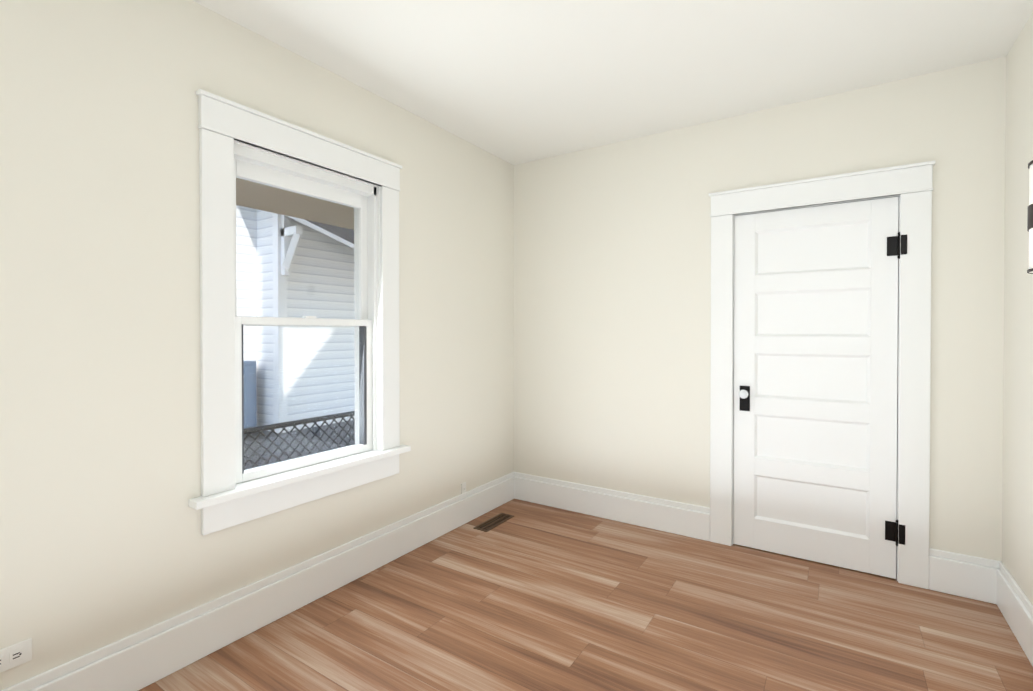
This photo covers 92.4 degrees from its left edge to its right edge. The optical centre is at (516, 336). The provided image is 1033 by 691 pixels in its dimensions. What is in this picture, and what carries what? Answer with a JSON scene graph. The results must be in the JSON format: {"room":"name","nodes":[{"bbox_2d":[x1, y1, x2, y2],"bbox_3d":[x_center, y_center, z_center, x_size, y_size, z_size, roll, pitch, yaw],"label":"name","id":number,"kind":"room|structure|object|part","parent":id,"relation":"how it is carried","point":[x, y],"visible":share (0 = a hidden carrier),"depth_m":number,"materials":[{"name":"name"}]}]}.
{"room":"empty bedroom","nodes":[
{"label":"empty bedroom","id":0,"kind":"room"},
{"bbox_2d":[0,0,513,690],"bbox_3d":[-1.270,-0.023,2.148,0.200,2.600,4.660,0,1,33],"label":"wall","id":1,"kind":"structure","parent":0,"point":[104,542],"depth_m":1.83,"materials":[{"name":"paint"}]},
{"bbox_2d":[0,638,31,672],"bbox_3d":[-1.562,0.987,1.518,0.009,0.070,0.115,0,1,33],"label":"electrical outlet","id":2,"kind":"object","parent":1,"relation":"attached to","point":[15,655],"visible":1,"depth_m":1.53,"materials":[{"name":"white plastic"}]},
{"bbox_2d":[1,472,513,690],"bbox_3d":[-1.177,1.175,2.098,0.022,0.205,4.260,0,1,33],"label":"baseboard","id":3,"kind":"structure","parent":1,"relation":"attached to","point":[138,661],"depth_m":2.13,"materials":[{"name":"white wood"}]},
{"bbox_2d":[188,89,410,535],"bbox_3d":[-0.997,-0.093,2.429,0.180,1.765,1.140,0,1,33],"label":"window","id":4,"kind":"structure","parent":1,"relation":"in","point":[224,500],"depth_m":2.24,"materials":[{"name":"white wood"}]},
{"bbox_3d":[-1.058,-0.398,2.466,0.004,0.629,0.682,0,1,33],"label":"sash glass","id":5,"kind":"part","parent":4,"relation":"part of","materials":[{"name":"clear glass"}]},
{"bbox_3d":[-1.058,-0.438,2.466,0.035,0.773,0.766,0,1,33],"label":"window sash","id":6,"kind":"part","parent":4,"relation":"part of","materials":[{"name":"white wood"}]},
{"bbox_3d":[-1.024,0.269,2.450,0.004,0.656,0.682,0,1,33],"label":"sash glass","id":7,"kind":"part","parent":4,"relation":"part of","materials":[{"name":"clear glass"}]},
{"bbox_3d":[-1.024,0.271,2.450,0.035,0.723,0.766,0,1,33],"label":"window sash","id":8,"kind":"part","parent":4,"relation":"part of","materials":[{"name":"white wood"}]},
{"bbox_2d":[242,324,366,473],"bbox_3d":[-1.026,0.269,2.451,0.040,0.650,0.678,0,1,33],"label":"liner","id":9,"kind":"object","parent":4,"relation":"attached to","point":[363,389],"visible":0.5,"depth_m":2.72,"materials":[{"name":"grey"}]},
{"bbox_2d":[234,140,379,470],"bbox_3d":[-1.076,-0.136,2.481,0.240,1.600,1.010,0,1,33],"label":"liner","id":10,"kind":"object","parent":1,"relation":"attached to","point":[356,352],"visible":0.08,"depth_m":2.75,"materials":[{"name":"white wood"}]},
{"bbox_2d":[234,143,376,479],"bbox_3d":[-1.019,-0.096,2.443,0.058,1.460,0.790,0,1,33],"label":"window frame","id":11,"kind":"object","parent":10,"relation":"attached to","point":[255,157],"visible":0.59,"depth_m":2.56,"materials":[{"name":"white wood"}]},
{"bbox_2d":[367,196,372,449],"bbox_3d":[-1.040,-0.096,2.458,0.082,1.460,0.790,0,1,33],"label":"track","id":12,"kind":"object","parent":10,"relation":"attached to","point":[369,225],"visible":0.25,"depth_m":2.77,"materials":[{"name":"white"}]},
{"bbox_2d":[461,482,465,493],"bbox_3d":[-0.355,1.031,3.363,0.016,0.079,0.048,0,1,33],"label":"jack","id":13,"kind":"object","parent":1,"relation":"attached to","point":[463,487],"visible":1,"depth_m":3.36,"materials":[{"name":"white plastic"}]},
{"bbox_2d":[139,499,1032,690],"bbox_3d":[-0.018,1.344,1.343,3.190,0.120,4.660,0,1,33],"label":"floor","id":14,"kind":"structure","parent":0,"point":[529,596],"depth_m":2.18,"materials":[{"name":"brown wood"}]},
{"bbox_2d":[473,513,513,531],"bbox_3d":[-0.151,1.264,3.381,0.110,0.005,0.330,0,1,33],"label":"floor vent","id":15,"kind":"object","parent":14,"relation":"in","point":[493,522],"visible":1,"depth_m":3.37,"materials":[{"name":"brown metal"}]},
{"bbox_2d":[192,0,1032,164],"bbox_3d":[-0.018,-1.391,1.320,3.190,0.150,4.660,0,1,33],"label":"ceiling","id":16,"kind":"structure","parent":0,"point":[514,82],"depth_m":2.31,"materials":[{"name":"paint"}]},
{"bbox_2d":[514,57,1005,560],"bbox_3d":[1.200,-0.032,3.199,2.790,2.600,0.200,0,1,33],"label":"wall","id":17,"kind":"structure","parent":0,"point":[612,306],"depth_m":3.14,"materials":[{"name":"paint"}]},
{"bbox_2d":[514,472,709,540],"bbox_3d":[0.587,1.163,3.477,1.470,0.205,0.022,0,1,33],"label":"baseboard","id":18,"kind":"structure","parent":17,"relation":"attached to","point":[683,519],"depth_m":3.40,"materials":[{"name":"white wood"}]},
{"bbox_2d":[733,197,906,578],"bbox_3d":[1.668,0.267,2.789,0.824,1.992,0.069,0,1,33],"label":"door","id":19,"kind":"structure","parent":17,"relation":"in","point":[815,366],"depth_m":2.77,"materials":[{"name":"white wood"}]},
{"bbox_2d":[740,386,749,410],"bbox_3d":[1.364,0.370,2.965,0.056,0.150,0.025,0,1,33],"label":"plate","id":20,"kind":"object","parent":19,"relation":"attached to","point":[745,404],"visible":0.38,"depth_m":2.97,"materials":[{"name":"black metal"}]},
{"bbox_2d":[739,390,748,398],"bbox_3d":[1.344,0.340,2.934,0.054,0.054,0.053,0,1,33],"label":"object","id":21,"kind":"structure","parent":20,"relation":"attached to","point":[743,394],"depth_m":2.92,"materials":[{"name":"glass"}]},
{"bbox_3d":[1.967,1.018,2.575,0.082,0.138,0.028,0,1,33],"label":"door hinge","id":22,"kind":"part","parent":19,"relation":"part of","materials":[{"name":"black metal"}]},
{"bbox_3d":[1.967,-0.472,2.562,0.082,0.138,0.028,0,1,33],"label":"door hinge","id":23,"kind":"part","parent":19,"relation":"part of","materials":[{"name":"black metal"}]},
{"bbox_2d":[709,160,935,588],"bbox_3d":[1.685,0.196,2.846,1.074,2.150,0.206,0,1,33],"label":"door frame","id":24,"kind":"structure","parent":17,"relation":"attached to","point":[911,185],"depth_m":2.56,"materials":[{"name":"white wood"}]},
{"bbox_2d":[929,548,1001,603],"bbox_3d":[2.195,1.172,2.428,0.270,0.205,0.022,0,1,33],"label":"baseboard","id":25,"kind":"structure","parent":17,"relation":"attached to","point":[965,576],"depth_m":2.42,"materials":[{"name":"white wood"}]},
{"bbox_2d":[1002,13,1032,604],"bbox_3d":[1.234,-0.009,0.515,0.200,2.600,4.660,0,1,33],"label":"wall","id":26,"kind":"structure","parent":0,"point":[1017,523],"depth_m":2.16,"materials":[{"name":"paint"}]},
{"bbox_2d":[996,561,1032,665],"bbox_3d":[1.141,1.188,0.586,0.022,0.205,4.260,0,1,33],"label":"baseboard","id":27,"kind":"structure","parent":26,"relation":"attached to","point":[1014,605],"depth_m":2.10,"materials":[{"name":"white wood"}]},
{"bbox_2d":[1027,160,1032,273],"bbox_3d":[1.636,-0.364,1.467,0.171,0.334,0.276,0,1,33],"label":"sconce","id":28,"kind":"object","parent":26,"relation":"attached to","point":[1030,219],"visible":1,"depth_m":1.51,"materials":[{"name":"white"}]},
{"bbox_3d":[1.633,-0.364,1.470,0.156,0.330,0.270,0,1,33],"label":"lamp shade","id":29,"kind":"part","parent":28,"relation":"part of","materials":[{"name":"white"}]},
{"label":"outside","id":30,"kind":"structure","parent":0,"visible":0},
{"bbox_3d":[-6.111,2.030,7.557,13.800,0.200,24.000,0,1,33],"label":"ground","id":31,"kind":"structure","parent":30,"visible":0},
{"bbox_2d":[244,432,258,468],"bbox_3d":[-7.887,1.603,3.715,4.420,0.720,9.630,0,1,33],"label":"foundation","id":32,"kind":"object","parent":31,"relation":"on","point":[253,458],"depth_m":6.45,"materials":[{"name":"grey"}]},
{"bbox_2d":[236,205,257,425],"bbox_3d":[-7.895,-1.747,3.691,4.400,5.980,9.630,0,1,33],"label":"house","id":33,"kind":"structure","parent":32,"relation":"on","point":[244,257],"depth_m":6.43,"materials":[{"name":"white"}]},
{"bbox_2d":[244,361,256,428],"bbox_3d":[-3.515,0.752,6.181,0.240,0.880,0.450,0,1,33],"label":"box","id":34,"kind":"object","parent":33,"relation":"attached to","point":[249,375],"depth_m":6.22,"materials":[{"name":"blue"}]},
{"bbox_2d":[244,411,354,469],"bbox_3d":[-1.644,1.325,4.637,0.077,1.270,10.011,0,1,33],"label":"fence","id":35,"kind":"object","parent":31,"relation":"on","point":[282,425],"depth_m":4.22,"materials":[{"name":"grey metal"}]},
{"bbox_2d":[258,420,354,465],"bbox_3d":[-3.977,1.555,9.342,5.020,0.720,4.070,0,1,33],"label":"foundation","id":36,"kind":"object","parent":31,"relation":"on","point":[284,445],"depth_m":6.54,"materials":[{"name":"grey"}]},
{"bbox_2d":[257,209,354,430],"bbox_3d":[-3.985,-1.773,9.319,5.000,5.934,4.070,0,1,33],"label":"house","id":37,"kind":"structure","parent":36,"relation":"on","point":[319,368],"depth_m":6.64,"materials":[{"name":"white wood"}]},
{"bbox_2d":[272,213,287,433],"bbox_3d":[-3.015,-0.186,6.318,0.120,2.814,0.120,0,1,33],"label":"board","id":38,"kind":"object","parent":37,"relation":"attached to","point":[281,357],"depth_m":6.27,"materials":[{"name":"white wood"}]},
{"bbox_2d":[281,215,302,275],"bbox_3d":[-2.818,-1.218,6.210,0.357,0.879,0.110,0,1,33],"label":"diagonal brace","id":39,"kind":"object","parent":37,"relation":"attached to","point":[287,254],"depth_m":6.23,"materials":[{"name":"white wood"}]},
{"bbox_2d":[236,178,353,228],"bbox_3d":[-0.931,-1.004,3.411,0.618,0.460,8.160,0,1,33],"label":"roof eave","id":40,"kind":"object","parent":37,"relation":"attached to","point":[315,216],"depth_m":3.08,"materials":[{"name":"beige"}]},
{"bbox_2d":[288,216,353,247],"bbox_3d":[-3.829,-2.623,9.120,5.470,4.705,4.820,0,1,33],"label":"roof","id":41,"kind":"structure","parent":37,"relation":"on","point":[345,233],"depth_m":6.53,"materials":[{"name":"white"}]}
]}

